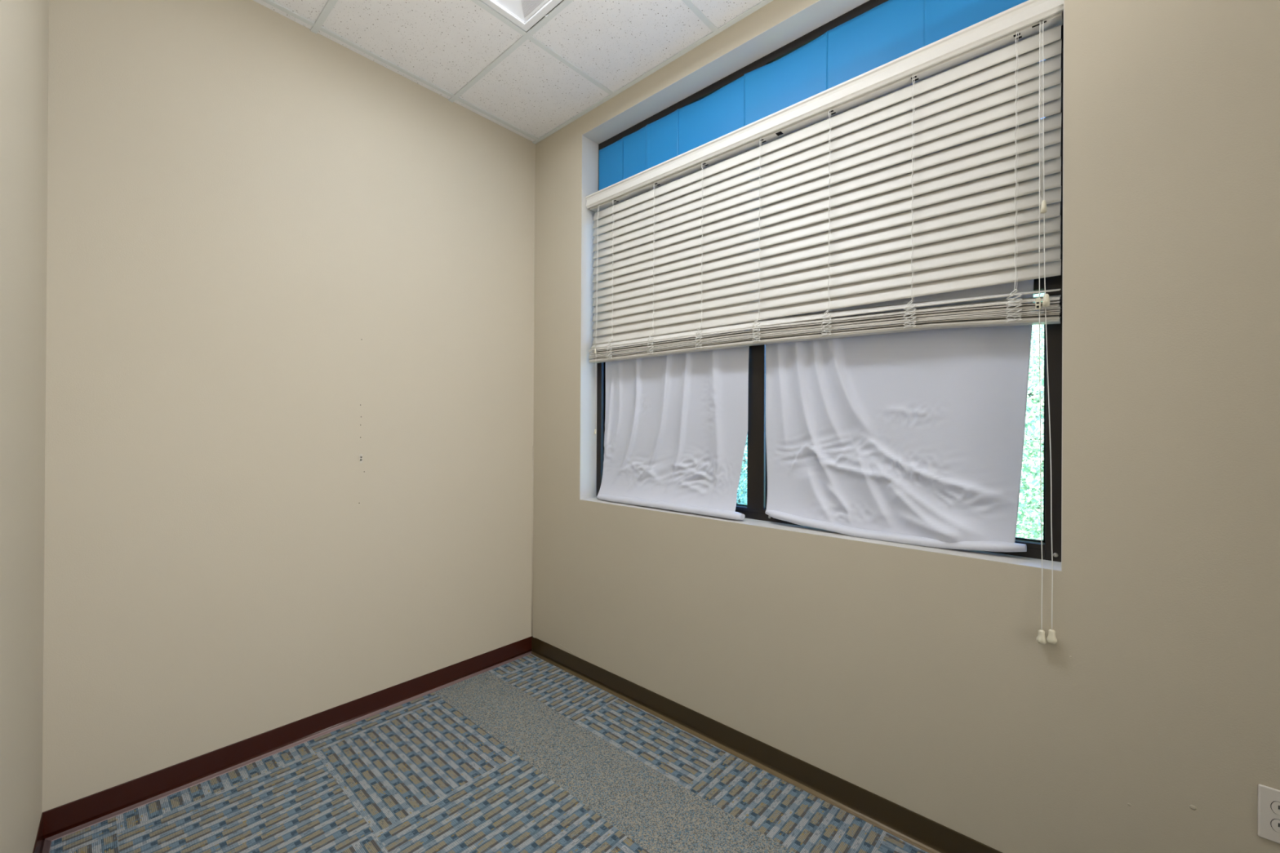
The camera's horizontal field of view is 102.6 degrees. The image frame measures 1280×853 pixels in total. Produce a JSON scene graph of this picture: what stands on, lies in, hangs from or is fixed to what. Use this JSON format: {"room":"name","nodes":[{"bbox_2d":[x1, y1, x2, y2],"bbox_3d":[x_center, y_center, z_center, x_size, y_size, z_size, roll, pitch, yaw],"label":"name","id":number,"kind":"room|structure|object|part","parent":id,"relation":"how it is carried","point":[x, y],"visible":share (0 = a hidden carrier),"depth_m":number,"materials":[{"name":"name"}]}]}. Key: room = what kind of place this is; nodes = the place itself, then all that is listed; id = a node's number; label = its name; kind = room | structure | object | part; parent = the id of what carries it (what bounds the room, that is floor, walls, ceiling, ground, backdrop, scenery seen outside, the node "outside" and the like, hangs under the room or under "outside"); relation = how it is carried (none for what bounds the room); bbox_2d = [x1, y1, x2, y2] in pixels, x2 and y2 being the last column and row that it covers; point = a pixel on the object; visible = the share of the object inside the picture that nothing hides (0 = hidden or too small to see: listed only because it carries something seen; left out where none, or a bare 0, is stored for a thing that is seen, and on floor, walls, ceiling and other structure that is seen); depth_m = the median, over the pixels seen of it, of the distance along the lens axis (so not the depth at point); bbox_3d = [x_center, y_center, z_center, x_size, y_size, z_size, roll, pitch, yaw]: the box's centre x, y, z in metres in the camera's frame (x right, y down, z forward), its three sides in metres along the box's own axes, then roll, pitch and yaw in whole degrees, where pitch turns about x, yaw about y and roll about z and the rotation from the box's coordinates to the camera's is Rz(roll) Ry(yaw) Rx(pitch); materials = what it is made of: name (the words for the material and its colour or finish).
{"room":"empty office room","nodes":[
{"label":"empty office room","id":0,"kind":"room"},
{"bbox_2d":[0,0,48,852],"bbox_3d":[-0.589,-0.190,0.232,0.120,3.234,3.763,0,0,-45],"label":"wall","id":1,"kind":"structure","parent":0,"point":[24,24],"depth_m":1.27,"materials":[{"name":"paint"}]},
{"bbox_2d":[32,813,51,852],"bbox_3d":[-0.548,1.262,0.279,0.022,0.091,3.751,0,0,-45],"label":"baseboard","id":2,"kind":"structure","parent":1,"relation":"attached to","point":[42,845],"depth_m":1.57,"materials":[{"name":"brown wood"}]},
{"bbox_2d":[42,0,535,812],"bbox_3d":[-1.377,-0.190,2.242,0.126,3.234,2.470,0,0,42],"label":"wall","id":3,"kind":"structure","parent":0,"point":[289,447],"depth_m":2.02,"materials":[{"name":"paint"}]},
{"bbox_2d":[42,636,531,841],"bbox_3d":[-1.246,1.262,2.291,0.022,0.091,1.856,0,0,42],"label":"baseboard","id":4,"kind":"structure","parent":3,"relation":"attached to","point":[65,820],"depth_m":2.00,"materials":[{"name":"brown wood"}]},
{"bbox_2d":[49,653,928,852],"bbox_3d":[0.028,1.372,0.847,3.850,0.120,2.300,0,0,42],"label":"floor","id":5,"kind":"structure","parent":0,"point":[526,754],"depth_m":1.83,"materials":[{"name":"carpet"}]},
{"bbox_2d":[253,0,773,144],"bbox_3d":[0.026,-1.723,0.906,3.850,0.158,2.350,0,0,42],"label":"ceiling","id":6,"kind":"structure","parent":0,"point":[533,83],"depth_m":2.21,"materials":[{"name":"tile"}]},
{"bbox_2d":[480,0,562,31],"bbox_3d":[-0.229,-1.676,1.534,1.190,0.046,0.580,0,0,42],"label":"ceiling light","id":7,"kind":"object","parent":6,"relation":"attached to","point":[524,10],"visible":1,"depth_m":2.04,"materials":[{"name":"white plastic"}]},
{"bbox_2d":[532,0,1279,852],"bbox_3d":[0.827,-0.178,1.799,3.750,3.234,0.173,0,0,42],"label":"wall","id":8,"kind":"structure","parent":0,"point":[922,682],"depth_m":1.35,"materials":[{"name":"paint"}]},
{"bbox_2d":[531,635,1002,852],"bbox_3d":[0.755,1.273,1.726,3.750,0.091,0.022,0,0,42],"label":"baseboard","id":9,"kind":"structure","parent":8,"relation":"attached to","point":[930,836],"depth_m":1.93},
{"bbox_2d":[579,0,1064,571],"bbox_3d":[0.476,-0.576,2.121,1.975,1.936,0.170,0,0,42],"label":"window","id":10,"kind":"structure","parent":8,"relation":"in","point":[799,29],"depth_m":2.14,"materials":[{"name":"paint"}]},
{"bbox_2d":[599,137,622,190],"bbox_3d":[-0.157,-1.308,2.735,0.182,0.397,0.003,0,0,43],"label":"paper sheet","id":11,"kind":"object","parent":10,"relation":"attached to","point":[611,157],"visible":0.62,"depth_m":2.73,"materials":[{"name":"blue paper"}]},
{"bbox_2d":[622,108,678,180],"bbox_3d":[0.043,-1.308,2.550,0.366,0.398,0.008,0,0,42],"label":"paper sheet","id":12,"kind":"object","parent":10,"relation":"attached to","point":[656,143],"visible":0.56,"depth_m":2.54,"materials":[{"name":"blue paper"}]},
{"bbox_2d":[596,171,749,519],"bbox_3d":[0.108,-0.372,2.424,0.894,1.524,0.095,0,0,42],"label":"cloth","id":13,"kind":"object","parent":10,"relation":"hanging from","point":[676,425],"visible":0.52,"depth_m":2.39,"materials":[{"name":"white fabric"}]},
{"bbox_2d":[677,75,744,155],"bbox_3d":[0.313,-1.306,2.311,0.364,0.396,0.003,0,0,42],"label":"paper sheet","id":14,"kind":"object","parent":10,"relation":"attached to","point":[719,113],"visible":0.52,"depth_m":2.30,"materials":[{"name":"blue paper"}]},
{"bbox_2d":[743,31,827,126],"bbox_3d":[0.578,-1.305,2.070,0.360,0.397,0.003,0,0,42],"label":"paper sheet","id":15,"kind":"object","parent":10,"relation":"attached to","point":[799,75],"visible":0.52,"depth_m":2.06,"materials":[{"name":"blue paper"}]},
{"bbox_2d":[585,0,1063,644],"bbox_3d":[0.442,-0.317,2.082,1.968,1.819,0.124,0,0,42],"label":"window blind","id":16,"kind":"object","parent":10,"relation":"attached to","point":[984,211],"visible":1,"depth_m":1.81,"materials":[{"name":"plastic"}]},
{"bbox_3d":[-0.226,-0.786,2.684,0.004,0.762,0.019,0,0,42],"label":"tilt cord","id":17,"kind":"part","parent":16,"relation":"part of","materials":[{"name":"white fabric"}]},
{"bbox_3d":[-0.222,-0.576,2.677,0.003,1.182,0.022,0,0,42],"label":"tilt cord","id":18,"kind":"part","parent":16,"relation":"part of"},
{"bbox_3d":[-0.139,-0.802,2.618,0.009,0.727,0.008,0,0,42],"label":"ladder cord","id":19,"kind":"part","parent":16,"relation":"part of","materials":[{"name":"white fabric"}]},
{"bbox_3d":[0.066,-0.800,2.433,0.010,0.729,0.008,0,0,42],"label":"ladder cord","id":20,"kind":"part","parent":16,"relation":"part of","materials":[{"name":"white fabric"}]},
{"bbox_3d":[0.272,-0.799,2.247,0.008,0.730,0.008,0,0,42],"label":"ladder cord","id":21,"kind":"part","parent":16,"relation":"part of","materials":[{"name":"white fabric"}]},
{"bbox_3d":[0.481,-0.796,2.058,0.010,0.733,0.008,0,0,42],"label":"ladder cord","id":22,"kind":"part","parent":16,"relation":"part of","materials":[{"name":"white fabric"}]},
{"bbox_3d":[0.465,-0.322,2.094,1.937,0.053,0.047,0,0,42],"label":"rail","id":23,"kind":"part","parent":16,"relation":"part of","materials":[{"name":"plastic"}]},
{"bbox_3d":[0.691,-0.791,1.869,0.008,0.742,0.008,0,0,42],"label":"ladder cord","id":24,"kind":"part","parent":16,"relation":"part of","materials":[{"name":"white fabric"}]},
{"bbox_3d":[0.896,-0.785,1.684,0.009,0.752,0.008,0,0,42],"label":"ladder cord","id":25,"kind":"part","parent":16,"relation":"part of","materials":[{"name":"white fabric"}]},
{"bbox_3d":[1.100,-0.779,1.499,0.008,0.764,0.008,0,0,42],"label":"ladder cord","id":26,"kind":"part","parent":16,"relation":"part of","materials":[{"name":"white fabric"}]},
{"bbox_3d":[1.124,-0.301,1.439,0.007,1.726,0.065,0,0,28],"label":"lift cord","id":27,"kind":"part","parent":16,"relation":"part of","materials":[{"name":"white fabric"}]},
{"bbox_3d":[1.134,-0.305,1.429,0.013,1.719,0.070,0,0,11],"label":"lift cord","id":28,"kind":"part","parent":16,"relation":"part of","materials":[{"name":"white fabric"}]},
{"bbox_2d":[826,0,925,89],"bbox_3d":[0.835,-1.305,1.839,0.337,0.398,0.003,0,0,42],"label":"paper sheet","id":29,"kind":"object","parent":10,"relation":"attached to","point":[893,29],"visible":0.52,"depth_m":1.84,"materials":[{"name":"blue paper"}]},
{"bbox_2d":[764,52,1038,552],"bbox_3d":[0.826,-0.367,1.789,0.888,1.528,0.069,0,0,42],"label":"cloth","id":30,"kind":"object","parent":10,"relation":"hanging from","point":[916,437],"visible":0.44,"depth_m":1.74,"materials":[{"name":"white fabric"}]},
{"bbox_2d":[924,0,1059,46],"bbox_3d":[1.089,-1.303,1.608,0.358,0.396,0.004,0,0,42],"label":"paper sheet","id":31,"kind":"object","parent":10,"relation":"attached to","point":[944,18],"visible":0.29,"depth_m":1.67,"materials":[{"name":"blue paper"}]},
{"bbox_2d":[1257,784,1279,844],"bbox_3d":[1.423,0.867,1.135,0.072,0.118,0.008,0,0,42],"label":"wall outlet","id":32,"kind":"object","parent":8,"relation":"attached to","point":[1268,798],"visible":1,"depth_m":1.15,"materials":[{"name":"plastic"}]},
{"bbox_2d":[1270,818,1279,832],"bbox_3d":[1.422,0.887,1.134,0.036,0.029,0.004,0,0,42],"label":"receptacle","id":33,"kind":"object","parent":32,"relation":"attached to","point":[1274,823],"depth_m":1.14,"materials":[{"name":"plastic"}]},
{"bbox_2d":[1270,801,1279,815],"bbox_3d":[1.422,0.848,1.134,0.036,0.029,0.004,0,0,42],"label":"receptacle","id":34,"kind":"object","parent":32,"relation":"attached to","point":[1274,806],"depth_m":1.14,"materials":[{"name":"plastic"}]},
{"label":"outside","id":35,"kind":"structure","parent":0,"visible":0},
{"bbox_2d":[739,467,1039,537],"bbox_3d":[21.143,4.591,24.131,84.000,0.200,59.400,0,0,42],"label":"ground","id":36,"kind":"structure","parent":35,"point":[741,468],"depth_m":29.51,"materials":[{"name":"green plant"}]},
{"bbox_2d":[736,434,747,505],"bbox_3d":[2.037,1.077,10.832,4.500,6.651,4.718,0,0,27],"label":"leafy tree","id":37,"kind":"object","parent":36,"relation":"on","point":[740,497],"visible":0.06,"depth_m":10.28,"materials":[{"name":"green plant"}]},
{"bbox_2d":[1015,293,1044,540],"bbox_3d":[4.917,0.479,6.245,6.481,7.859,6.148,0,0,-28],"label":"leafy tree","id":38,"kind":"object","parent":36,"relation":"on","point":[1032,516],"visible":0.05,"depth_m":5.45,"materials":[{"name":"green plant"}]},
{"bbox_2d":[1019,293,1044,523],"bbox_3d":[9.707,-1.153,13.311,9.277,11.213,8.993,0,0,32],"label":"leafy tree","id":39,"kind":"object","parent":36,"relation":"on","point":[1043,293],"visible":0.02,"depth_m":11.67,"materials":[{"name":"green plant"}]}
]}

